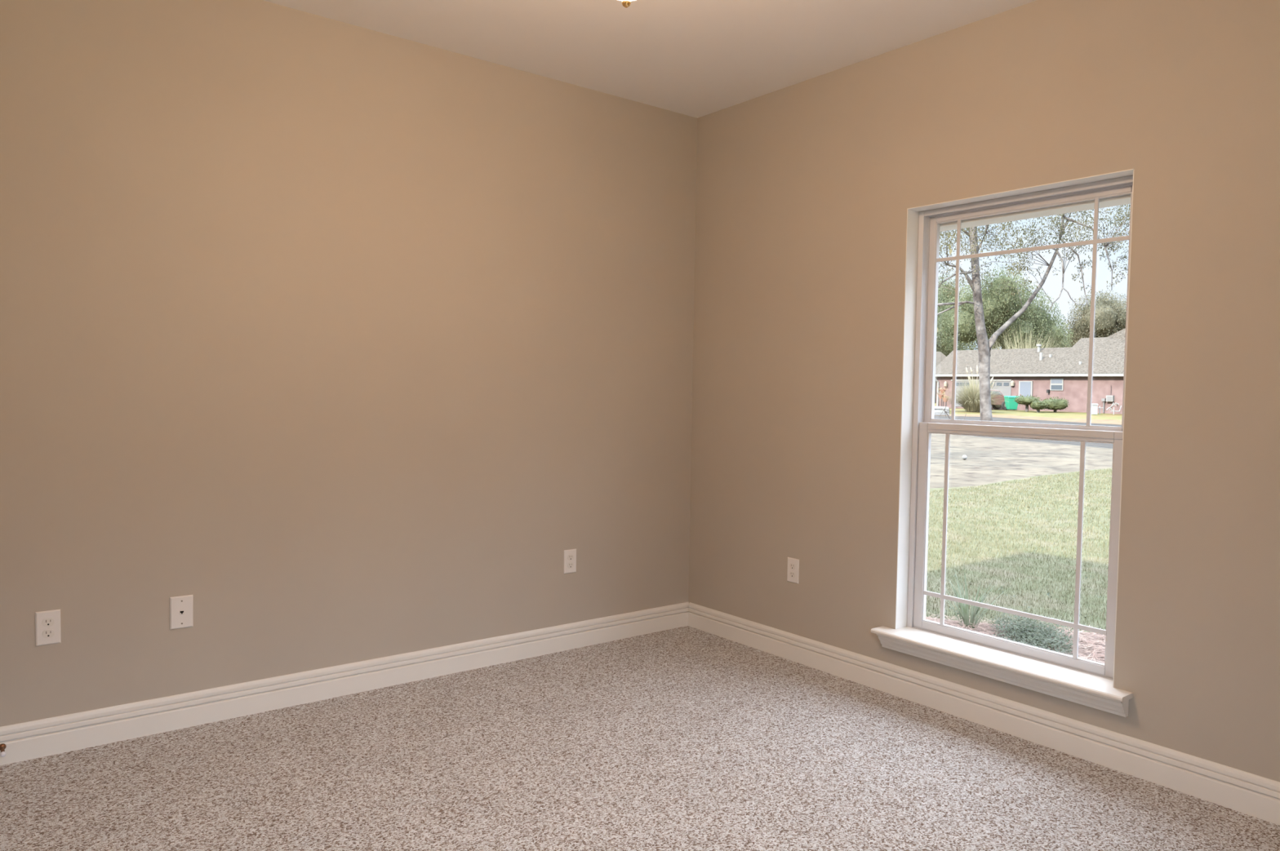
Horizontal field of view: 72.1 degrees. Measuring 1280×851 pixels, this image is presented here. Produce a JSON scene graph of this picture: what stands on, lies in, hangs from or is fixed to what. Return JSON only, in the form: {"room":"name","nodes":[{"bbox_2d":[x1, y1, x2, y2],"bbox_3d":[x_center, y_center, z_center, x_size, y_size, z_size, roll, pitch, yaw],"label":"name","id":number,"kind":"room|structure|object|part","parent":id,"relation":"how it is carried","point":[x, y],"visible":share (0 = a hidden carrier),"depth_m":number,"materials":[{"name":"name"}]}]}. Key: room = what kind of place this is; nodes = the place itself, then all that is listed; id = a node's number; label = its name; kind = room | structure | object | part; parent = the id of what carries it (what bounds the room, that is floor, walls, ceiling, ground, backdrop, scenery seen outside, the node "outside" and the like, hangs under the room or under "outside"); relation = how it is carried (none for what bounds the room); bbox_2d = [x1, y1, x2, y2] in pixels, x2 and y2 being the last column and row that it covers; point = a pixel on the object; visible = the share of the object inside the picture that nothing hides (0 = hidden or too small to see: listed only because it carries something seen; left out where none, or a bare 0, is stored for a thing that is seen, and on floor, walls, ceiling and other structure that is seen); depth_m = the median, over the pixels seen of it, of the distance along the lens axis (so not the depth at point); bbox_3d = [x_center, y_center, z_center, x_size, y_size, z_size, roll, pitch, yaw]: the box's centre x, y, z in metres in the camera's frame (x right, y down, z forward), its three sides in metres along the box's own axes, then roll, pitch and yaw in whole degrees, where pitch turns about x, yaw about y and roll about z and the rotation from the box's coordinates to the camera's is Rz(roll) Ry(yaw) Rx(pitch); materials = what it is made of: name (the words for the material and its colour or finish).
{"room":"empty bedroom","nodes":[
{"label":"empty bedroom","id":0,"kind":"room"},
{"bbox_2d":[0,0,697,727],"bbox_3d":[-1.201,-0.255,3.678,3.920,2.743,0.120,-1,3,-38],"label":"wall","id":1,"kind":"structure","parent":0,"point":[336,339],"depth_m":3.50,"materials":[{"name":"beige paint"}]},
{"bbox_2d":[35,609,61,646],"bbox_3d":[-2.022,0.692,3.005,0.072,0.116,0.008,-1,3,-38],"label":"power outlet","id":2,"kind":"object","parent":1,"relation":"attached to","point":[47,624],"visible":1,"depth_m":3.00,"materials":[{"name":"white plastic"}]},
{"bbox_2d":[42,629,54,638],"bbox_3d":[-2.021,0.712,3.003,0.034,0.028,0.002,-1,3,-38],"label":"receptacle","id":3,"kind":"object","parent":2,"relation":"attached to","point":[46,633],"depth_m":3.00,"materials":[{"name":"white plastic"}]},
{"bbox_2d":[42,617,54,626],"bbox_3d":[-2.021,0.672,3.002,0.034,0.028,0.002,-1,3,-38],"label":"receptacle","id":4,"kind":"object","parent":2,"relation":"attached to","point":[46,622],"depth_m":3.00,"materials":[{"name":"white plastic"}]},
{"bbox_2d":[169,595,193,630],"bbox_3d":[-1.699,0.692,3.259,0.077,0.120,0.008,-1,3,-38],"label":"phone jack","id":5,"kind":"object","parent":1,"relation":"attached to","point":[181,608],"visible":1,"depth_m":3.26,"materials":[{"name":"white plastic"}]},
{"bbox_2d":[179,610,184,615],"bbox_3d":[-1.697,0.693,3.257,0.015,0.017,0.001,-1,3,-38],"label":"socket","id":6,"kind":"object","parent":5,"relation":"attached to","point":[181,612],"depth_m":3.26,"materials":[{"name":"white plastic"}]},
{"bbox_2d":[0,602,688,765],"bbox_3d":[-1.181,1.054,3.680,3.680,0.127,0.015,-1,3,-38],"label":"baseboard","id":7,"kind":"structure","parent":1,"relation":"attached to","point":[29,740],"depth_m":3.54,"materials":[{"name":"white paint"}]},
{"bbox_2d":[0,743,6,757],"bbox_3d":[-2.101,1.073,2.898,0.022,0.022,0.083,-1,3,-38],"label":"door stop","id":8,"kind":"object","parent":7,"relation":"attached to","point":[2,747],"visible":1,"depth_m":2.90,"materials":[{"name":"brown metal"}]},
{"bbox_2d":[563,549,576,573],"bbox_3d":[-0.342,0.668,4.320,0.072,0.116,0.008,-1,3,-38],"label":"power outlet","id":9,"kind":"object","parent":1,"relation":"attached to","point":[570,556],"visible":1,"depth_m":4.32,"materials":[{"name":"white plastic"}]},
{"bbox_2d":[567,562,573,568],"bbox_3d":[-0.341,0.688,4.319,0.034,0.028,0.002,-1,3,-38],"label":"receptacle","id":10,"kind":"object","parent":9,"relation":"attached to","point":[570,565],"depth_m":4.32,"materials":[{"name":"white plastic"}]},
{"bbox_2d":[567,555,573,560],"bbox_3d":[-0.340,0.649,4.317,0.034,0.028,0.002,-1,3,-38],"label":"receptacle","id":11,"kind":"object","parent":9,"relation":"attached to","point":[570,557],"depth_m":4.32,"materials":[{"name":"white plastic"}]},
{"bbox_2d":[0,626,1279,850],"bbox_3d":[0.030,1.263,2.138,3.920,0.120,4.190,-1,3,-38],"label":"floor","id":12,"kind":"structure","parent":0,"point":[686,738],"depth_m":2.91,"materials":[{"name":"beige carpet"}]},
{"bbox_2d":[262,0,1036,118],"bbox_3d":[0.076,-1.547,2.019,3.920,0.020,4.190,-1,3,-38],"label":"ceiling","id":13,"kind":"structure","parent":0,"point":[697,59],"depth_m":3.59,"materials":[{"name":"white paint"}]},
{"bbox_2d":[620,0,634,7],"bbox_3d":[-0.051,-1.307,2.259,1.136,0.484,1.102,-1,3,-38],"label":"ceiling fan","id":14,"kind":"object","parent":13,"relation":"hanging from","point":[626,3],"visible":1,"depth_m":2.23,"materials":[{"name":"gold metal"}]},
{"bbox_2d":[688,0,1279,782],"bbox_3d":[1.586,-0.190,3.202,0.120,2.743,4.070,-1,3,-38],"label":"wall","id":15,"kind":"structure","parent":0,"point":[806,189],"depth_m":3.29,"materials":[{"name":"beige paint"}]},
{"bbox_2d":[786,557,799,583],"bbox_3d":[0.731,0.694,4.209,0.008,0.116,0.072,-1,3,-38],"label":"power outlet","id":16,"kind":"object","parent":15,"relation":"attached to","point":[793,572],"visible":1,"depth_m":4.20,"materials":[{"name":"white plastic"}]},
{"bbox_2d":[789,571,795,577],"bbox_3d":[0.729,0.714,4.208,0.002,0.028,0.034,-1,3,-38],"label":"receptacle","id":17,"kind":"object","parent":16,"relation":"attached to","point":[792,574],"depth_m":4.21,"materials":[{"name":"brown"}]},
{"bbox_2d":[789,563,795,569],"bbox_3d":[0.730,0.675,4.206,0.002,0.028,0.034,-1,3,-38],"label":"receptacle","id":18,"kind":"object","parent":16,"relation":"attached to","point":[792,566],"depth_m":4.21,"materials":[{"name":"white plastic"}]},
{"bbox_2d":[687,602,1279,826],"bbox_3d":[1.480,1.116,3.256,0.015,0.127,3.935,-1,3,-38],"label":"baseboard","id":19,"kind":"structure","parent":15,"relation":"attached to","point":[1250,794],"depth_m":3.29,"materials":[{"name":"white paint"}]},
{"bbox_2d":[871,168,1134,717],"bbox_3d":[1.452,0.042,3.425,0.346,1.868,1.026,-1,3,-38],"label":"window","id":20,"kind":"structure","parent":15,"relation":"in","point":[1086,682],"depth_m":3.52,"materials":[{"name":"white paint"}]},
{"bbox_3d":[1.366,0.900,3.404,0.162,0.018,1.026,-1,3,-38],"label":"sill","id":21,"kind":"part","parent":20,"relation":"part of","materials":[{"name":"white paint"}]},
{"bbox_3d":[1.487,0.005,3.450,0.085,1.790,0.892,-1,3,-38],"label":"frame","id":22,"kind":"part","parent":20,"relation":"part of","materials":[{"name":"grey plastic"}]},
{"bbox_3d":[1.455,0.444,3.450,0.026,0.880,0.843,-1,3,-38],"label":"sash","id":23,"kind":"part","parent":20,"relation":"part of","materials":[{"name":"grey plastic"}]},
{"bbox_3d":[1.497,-0.427,3.434,0.028,0.896,0.863,-1,3,-38],"label":"sash","id":24,"kind":"part","parent":20,"relation":"part of","materials":[{"name":"grey plastic"}]},
{"label":"outside","id":25,"kind":"structure","parent":0,"visible":0},
{"bbox_2d":[933,408,949,415],"bbox_3d":[19.294,-1.031,60.958,4.064,0.219,17.848,2,3,19],"label":"driveway","id":26,"kind":"structure","parent":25,"point":[947,410],"depth_m":55.81,"materials":[{"name":"concrete"}]},
{"bbox_2d":[942,395,948,406],"bbox_3d":[23.806,-1.904,68.485,0.598,1.097,0.501,3,3,36],"label":"potted flowers","id":27,"kind":"object","parent":26,"relation":"on","point":[944,397],"visible":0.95,"depth_m":68.39,"materials":[{"name":"orange plant"}]},
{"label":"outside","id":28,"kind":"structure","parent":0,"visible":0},
{"bbox_2d":[934,403,1122,447],"bbox_3d":[25.026,-1.410,74.990,247.606,0.340,257.814,-1,3,-38],"label":"ground","id":29,"kind":"structure","parent":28,"point":[957,411],"depth_m":57.96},
{"bbox_2d":[934,351,946,403],"bbox_3d":[35.062,-6.037,108.980,12.019,6.300,11.848,-1,3,-38],"label":"house","id":30,"kind":"structure","parent":29,"relation":"on","point":[940,357],"depth_m":107.47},
{"bbox_2d":[937,391,945,406],"bbox_3d":[23.641,-2.064,68.981,0.668,1.370,0.691,1,2,9],"label":"potted flowers","id":31,"kind":"object","parent":29,"relation":"on","point":[941,397],"visible":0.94,"depth_m":68.92,"materials":[{"name":"orange plant"}]},
{"bbox_2d":[934,406,948,413],"bbox_3d":[19.002,-1.040,57.587,1.952,0.420,1.350,1,2,0],"label":"concrete ledge","id":32,"kind":"object","parent":29,"relation":"on","point":[937,409],"visible":0.21,"depth_m":56.97,"materials":[{"name":"grey"}]},
{"bbox_2d":[937,387,947,406],"bbox_3d":[23.938,-2.341,69.536,0.871,1.886,0.828,-1,3,-38],"label":"potted flowers","id":33,"kind":"object","parent":29,"relation":"on","point":[942,390],"visible":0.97,"depth_m":69.39,"materials":[{"name":"orange plant"}]},
{"bbox_2d":[938,404,951,419],"bbox_3d":[11.928,-0.245,34.453,0.734,1.177,0.540,-1,3,-38],"label":"sapling","id":34,"kind":"object","parent":29,"relation":"on","point":[946,405],"visible":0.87,"depth_m":34.48,"materials":[{"name":"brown plant"}]},
{"bbox_2d":[936,273,974,356],"bbox_3d":[40.962,-12.362,121.038,13.060,18.110,10.928,-1,3,-38],"label":"tree","id":35,"kind":"object","parent":29,"relation":"on","point":[941,299],"visible":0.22,"depth_m":118.61,"materials":[{"name":"green plant"}]},
{"bbox_2d":[937,365,1015,412],"bbox_3d":[22.833,-2.554,59.940,5.440,3.192,5.540,0,3,-23],"label":"grass","id":36,"kind":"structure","parent":29,"relation":"on","point":[970,397],"depth_m":59.45,"materials":[{"name":"brown"}]},
{"bbox_2d":[990,390,1005,409],"bbox_3d":[26.386,-1.944,65.927,1.974,1.478,2.816,1,2,0],"label":"shrub","id":37,"kind":"object","parent":29,"relation":"on","point":[1002,406],"visible":0.32,"depth_m":65.01,"materials":[{"name":"red plant"}]},
{"bbox_2d":[936,264,1075,351],"bbox_3d":[39.055,-9.534,93.991,16.656,14.682,10.888,-1,3,-38],"label":"tree","id":38,"kind":"object","parent":29,"relation":"on","point":[997,308],"visible":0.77,"depth_m":91.19,"materials":[{"name":"green plant"}]},
{"bbox_2d":[1004,395,1019,410],"bbox_3d":[27.155,-1.643,64.237,0.847,1.037,0.860,1,2,0],"label":"trash bin","id":39,"kind":"object","parent":29,"relation":"on","point":[1011,405],"visible":0.91,"depth_m":63.94,"materials":[{"name":"teal plastic"}]},
{"bbox_3d":[27.163,-2.091,64.218,0.847,0.140,0.860,1,2,0],"label":"lid","id":40,"kind":"part","parent":39,"relation":"part of","materials":[{"name":"teal plastic"}]},
{"bbox_2d":[964,320,1076,349],"bbox_3d":[35.769,-5.775,82.471,14.684,8.053,14.970,-1,3,-38],"label":"clump","id":41,"kind":"object","parent":29,"relation":"on","point":[1029,337],"visible":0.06,"depth_m":80.77,"materials":[{"name":"green plant"}]},
{"bbox_2d":[1013,394,1040,412],"bbox_3d":[27.159,-1.579,61.691,1.704,1.241,1.788,1,2,-1],"label":"shrub","id":42,"kind":"object","parent":29,"relation":"on","point":[1025,401],"visible":0.81,"depth_m":61.32,"materials":[{"name":"green plant"}]},
{"bbox_3d":[27.181,-1.347,61.753,0.195,0.774,0.190,-1,3,-38],"label":"stem","id":43,"kind":"part","parent":42,"relation":"part of","materials":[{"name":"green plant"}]},
{"bbox_2d":[935,328,1125,414],"bbox_3d":[35.638,-4.777,65.798,12.845,8.049,25.636,-1,3,-38],"label":"brick house","id":44,"kind":"structure","parent":29,"relation":"on","point":[1045,373],"depth_m":65.15,"materials":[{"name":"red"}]},
{"bbox_3d":[26.533,-3.537,68.509,0.059,0.115,5.178,-1,3,-37],"label":"door frame","id":45,"kind":"part","parent":44,"relation":"part of","materials":[{"name":"grey wood"}]},
{"bbox_3d":[26.554,-2.466,68.528,0.029,2.082,5.063,-1,3,-37],"label":"garage door","id":46,"kind":"part","parent":44,"relation":"part of","materials":[{"name":"grey paint"}]},
{"bbox_3d":[28.696,-2.503,65.492,0.020,1.507,0.845,-1,3,-37],"label":"door","id":47,"kind":"part","parent":44,"relation":"part of","materials":[{"name":"grey paint"}]},
{"bbox_3d":[28.743,-2.515,65.528,0.125,1.605,1.064,-1,3,-38],"label":"door","id":48,"kind":"part","parent":44,"relation":"part of","materials":[{"name":"grey"}]},
{"bbox_2d":[1036,344,1041,352],"bbox_3d":[30.941,-5.972,68.216,0.340,0.680,0.340,-1,3,-38],"label":"roof vent","id":49,"kind":"object","parent":44,"relation":"attached to","point":[1038,350],"depth_m":68.13,"materials":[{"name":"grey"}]},
{"bbox_2d":[1039,352,1042,360],"bbox_3d":[30.330,-5.195,66.507,0.190,0.646,0.200,-1,3,-38],"label":"roof vent","id":50,"kind":"object","parent":44,"relation":"attached to","point":[1040,353],"depth_m":66.44,"materials":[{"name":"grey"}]},
{"bbox_3d":[30.146,-2.763,63.614,0.010,0.327,0.817,-1,3,-37],"label":"pane","id":51,"kind":"part","parent":44,"relation":"part of","materials":[{"name":"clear glass"}]},
{"bbox_3d":[30.143,-3.204,63.608,0.010,0.311,0.817,-1,3,-37],"label":"pane","id":52,"kind":"part","parent":44,"relation":"part of","materials":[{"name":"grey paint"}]},
{"bbox_2d":[937,204,1130,421],"bbox_3d":[16.112,-5.759,35.119,14.332,12.356,6.906,1,2,0],"label":"street tree","id":53,"kind":"object","parent":29,"relation":"on","point":[984,346],"visible":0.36,"depth_m":34.84,"materials":[{"name":"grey plant"}]},
{"bbox_2d":[1028,399,1048,413],"bbox_3d":[27.503,-1.358,60.735,1.152,0.940,1.714,1,2,4],"label":"shrub","id":54,"kind":"object","parent":29,"relation":"on","point":[1038,405],"visible":1,"depth_m":60.28,"materials":[{"name":"green plant"}]},
{"bbox_2d":[1043,396,1069,412],"bbox_3d":[29.028,-1.477,61.439,1.779,1.134,1.724,1,2,1],"label":"shrub","id":55,"kind":"object","parent":29,"relation":"on","point":[1053,404],"visible":0.84,"depth_m":60.88,"materials":[{"name":"green plant"}]},
{"bbox_2d":[1062,289,1126,347],"bbox_3d":[57.732,-9.649,107.728,13.707,14.361,10.775,-1,3,-38],"label":"tree","id":56,"kind":"object","parent":29,"relation":"on","point":[1109,315],"visible":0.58,"depth_m":105.13,"materials":[{"name":"green plant"}]},
{"bbox_2d":[1091,404,1098,414],"bbox_3d":[30.211,-1.101,58.459,0.360,0.720,0.360,1,2,0],"label":"utility box","id":57,"kind":"object","parent":29,"relation":"on","point":[1094,406],"visible":0.86,"depth_m":58.32,"materials":[{"name":"grey metal"}]},
{"bbox_2d":[1106,402,1121,414],"bbox_3d":[31.700,-1.157,58.809,0.859,0.835,0.686,-1,3,-38],"label":"coiled hose","id":58,"kind":"object","parent":29,"relation":"on","point":[1113,404],"visible":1,"depth_m":58.80,"materials":[{"name":"grey"}]},
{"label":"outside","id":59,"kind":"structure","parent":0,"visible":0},
{"bbox_2d":[925,467,1111,632],"bbox_3d":[14.474,1.256,11.200,29.764,0.001,20.500,-1,3,-38],"label":"lawn","id":60,"kind":"structure","parent":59,"point":[964,504],"depth_m":8.62,"materials":[{"name":"green plant"}]},
{"bbox_2d":[926,617,1105,663],"bbox_3d":[3.290,1.383,3.587,2.764,0.001,6.300,-1,3,-38],"label":"flower bed","id":61,"kind":"object","parent":60,"relation":"on","point":[1091,650],"depth_m":5.34,"materials":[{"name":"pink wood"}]},
{"bbox_2d":[932,564,1017,628],"bbox_3d":[2.073,1.090,5.587,0.469,0.403,0.550,-1,3,-38],"label":"grass plant","id":62,"kind":"object","parent":61,"relation":"on","point":[964,612],"visible":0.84,"depth_m":5.55,"materials":[{"name":"green plant"}]},
{"bbox_2d":[925,613,1105,663],"bbox_3d":[2.478,1.285,5.184,2.016,0.079,2.865,-1,3,-38],"label":"straw","id":63,"kind":"object","parent":61,"relation":"on","point":[1086,642],"visible":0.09,"depth_m":5.36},
{"bbox_2d":[989,613,1079,655],"bbox_3d":[2.315,1.252,5.160,0.506,0.089,1.007,2,3,22],"label":"groundcover","id":64,"kind":"object","parent":61,"relation":"on","point":[1027,632],"visible":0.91,"depth_m":5.22,"materials":[{"name":"green plant"}]},
{"bbox_2d":[935,574,1099,629],"bbox_3d":[2.779,1.223,6.369,1.040,0.041,1.889,2,3,25],"label":"weeds","id":65,"kind":"object","parent":60,"relation":"on","point":[1048,593],"visible":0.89,"depth_m":6.36,"materials":[{"name":"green plant"}]},
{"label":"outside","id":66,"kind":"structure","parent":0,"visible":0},
{"bbox_2d":[939,413,1121,425],"bbox_3d":[16.237,-0.726,54.425,13.934,0.340,45.728,-1,3,-44],"label":"strip","id":67,"kind":"object","parent":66,"point":[1063,420],"visible":0.3,"depth_m":51.39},
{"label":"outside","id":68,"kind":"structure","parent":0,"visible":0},
{"bbox_2d":[929,433,1112,488],"bbox_3d":[2.913,0.443,26.057,23.173,0.001,26.976,-1,3,-38],"label":"driveway","id":69,"kind":"structure","parent":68,"point":[988,460],"depth_m":20.15,"materials":[{"name":"beige concrete"}]},
{"bbox_2d":[935,233,965,365],"bbox_3d":[1.156,-3.325,16.404,8.048,8.307,9.039,-1,3,-38],"label":"shade tree","id":70,"kind":"object","parent":69,"relation":"on","point":[949,246],"visible":0.02,"depth_m":15.29,"materials":[{"name":"green plant"}]},
{"bbox_2d":[960,435,1112,448],"bbox_3d":[9.308,0.333,31.023,6.980,0.001,27.039,-1,3,-38],"label":"curb","id":71,"kind":"object","parent":69,"relation":"on","point":[961,435],"visible":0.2,"depth_m":27.95,"materials":[{"name":"concrete"}]},
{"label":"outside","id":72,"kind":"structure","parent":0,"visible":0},
{"bbox_2d":[933,415,1121,448],"bbox_3d":[11.406,-0.352,43.867,25.680,0.340,44.610,-1,3,-38],"label":"street","id":73,"kind":"structure","parent":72,"point":[959,418],"depth_m":46.58,"materials":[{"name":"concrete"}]}
]}

